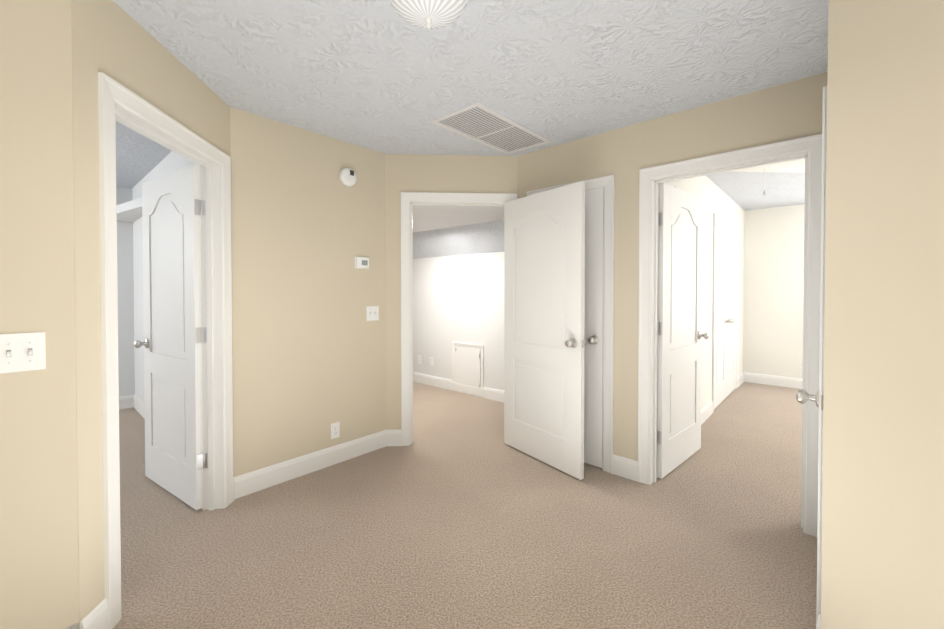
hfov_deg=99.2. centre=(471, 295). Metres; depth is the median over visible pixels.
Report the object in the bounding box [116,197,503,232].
ceiling
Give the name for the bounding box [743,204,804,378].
wall
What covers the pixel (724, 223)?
trim
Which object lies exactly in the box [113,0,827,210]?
ceiling
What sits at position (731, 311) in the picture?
closet door
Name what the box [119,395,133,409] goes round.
baseboard
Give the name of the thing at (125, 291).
wall
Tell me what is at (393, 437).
baseboard
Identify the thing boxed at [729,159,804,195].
attic hatch
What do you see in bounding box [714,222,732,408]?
closet door
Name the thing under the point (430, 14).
flush-mount ceiling light
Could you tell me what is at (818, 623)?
baseboard
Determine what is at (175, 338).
door
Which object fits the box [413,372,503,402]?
baseboard
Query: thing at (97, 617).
baseboard
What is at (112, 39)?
wall
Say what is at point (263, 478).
baseboard
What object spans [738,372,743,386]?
baseboard
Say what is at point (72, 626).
baseboard
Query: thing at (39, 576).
wall
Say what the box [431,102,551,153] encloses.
ceiling vent
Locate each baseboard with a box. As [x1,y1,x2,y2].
[65,623,78,628]
[80,598,108,628]
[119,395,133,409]
[134,395,144,418]
[233,477,234,500]
[234,430,385,498]
[386,430,400,445]
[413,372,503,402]
[612,454,637,481]
[701,400,712,424]
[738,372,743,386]
[743,372,802,388]
[816,614,820,628]
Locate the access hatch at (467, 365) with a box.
[452,342,483,397]
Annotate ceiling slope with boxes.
[413,186,675,258]
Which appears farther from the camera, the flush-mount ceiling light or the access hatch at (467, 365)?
the access hatch at (467, 365)
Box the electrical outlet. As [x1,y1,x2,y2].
[331,422,339,438]
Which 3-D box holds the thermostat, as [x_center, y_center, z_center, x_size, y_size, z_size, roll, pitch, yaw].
[-0.867,-0.261,3.178,0.026,0.092,0.124,1,1,42]
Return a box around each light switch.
[0,332,45,373]
[366,306,378,320]
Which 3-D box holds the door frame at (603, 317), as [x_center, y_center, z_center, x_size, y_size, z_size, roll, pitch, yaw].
[0.775,0.232,3.146,0.615,2.060,0.124,1,1,42]
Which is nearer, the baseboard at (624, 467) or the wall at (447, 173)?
the baseboard at (624, 467)
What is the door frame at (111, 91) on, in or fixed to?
attached to the wall at (112, 39)
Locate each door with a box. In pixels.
[134,164,207,509]
[504,181,585,479]
[584,188,603,467]
[657,182,708,478]
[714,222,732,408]
[726,229,736,396]
[796,86,826,619]
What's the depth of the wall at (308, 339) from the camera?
2.83 m
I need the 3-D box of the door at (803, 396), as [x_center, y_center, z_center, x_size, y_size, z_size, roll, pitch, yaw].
[1.549,0.255,1.751,0.621,2.030,0.584,0,1,-3]
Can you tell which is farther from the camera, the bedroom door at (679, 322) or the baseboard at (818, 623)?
the bedroom door at (679, 322)
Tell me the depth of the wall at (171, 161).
4.24 m
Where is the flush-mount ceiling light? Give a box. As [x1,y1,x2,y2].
[390,0,467,29]
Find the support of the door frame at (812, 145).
attached to the wall at (791, 110)
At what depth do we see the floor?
2.11 m
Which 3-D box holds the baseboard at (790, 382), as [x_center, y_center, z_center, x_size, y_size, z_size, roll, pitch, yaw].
[5.438,1.178,4.350,4.200,0.135,0.014,1,1,42]
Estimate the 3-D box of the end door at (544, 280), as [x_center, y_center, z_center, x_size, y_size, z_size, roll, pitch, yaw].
[0.537,0.236,3.084,0.495,2.030,0.740,0,1,-3]
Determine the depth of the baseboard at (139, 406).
4.25 m
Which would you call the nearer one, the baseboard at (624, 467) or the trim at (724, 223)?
the baseboard at (624, 467)
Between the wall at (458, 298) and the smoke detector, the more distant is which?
the wall at (458, 298)
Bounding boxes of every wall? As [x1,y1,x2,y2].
[0,0,78,628]
[71,0,232,628]
[116,186,134,396]
[132,151,197,402]
[230,107,384,476]
[385,154,516,429]
[413,252,503,390]
[517,72,827,460]
[657,176,743,408]
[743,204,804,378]
[821,0,943,628]
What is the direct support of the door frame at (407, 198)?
attached to the wall at (447, 173)
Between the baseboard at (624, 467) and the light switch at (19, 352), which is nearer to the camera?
the light switch at (19, 352)
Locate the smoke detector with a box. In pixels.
[339,168,356,186]
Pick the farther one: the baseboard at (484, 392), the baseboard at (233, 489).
the baseboard at (484, 392)
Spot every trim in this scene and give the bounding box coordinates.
[527,175,614,473]
[712,213,739,412]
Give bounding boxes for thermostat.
[355,257,368,268]
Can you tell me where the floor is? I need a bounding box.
[113,381,816,628]
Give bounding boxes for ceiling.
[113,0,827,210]
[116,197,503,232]
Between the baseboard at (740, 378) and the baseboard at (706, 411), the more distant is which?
the baseboard at (740, 378)
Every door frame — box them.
[98,72,232,628]
[401,192,516,445]
[585,187,604,469]
[638,134,821,536]
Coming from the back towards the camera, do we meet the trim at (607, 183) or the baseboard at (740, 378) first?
the baseboard at (740, 378)
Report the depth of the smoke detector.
3.05 m
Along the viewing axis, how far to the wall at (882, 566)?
1.15 m
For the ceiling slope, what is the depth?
4.90 m
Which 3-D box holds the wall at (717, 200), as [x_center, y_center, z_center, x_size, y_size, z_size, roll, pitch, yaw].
[2.531,0.025,4.368,0.170,2.440,4.090,1,1,42]
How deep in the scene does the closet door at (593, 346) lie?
2.95 m
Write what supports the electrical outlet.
attached to the wall at (308, 339)
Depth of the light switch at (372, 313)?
3.26 m
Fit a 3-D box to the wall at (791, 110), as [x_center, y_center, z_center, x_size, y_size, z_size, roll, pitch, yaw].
[2.371,0.062,1.709,5.360,2.440,0.120,1,1,42]

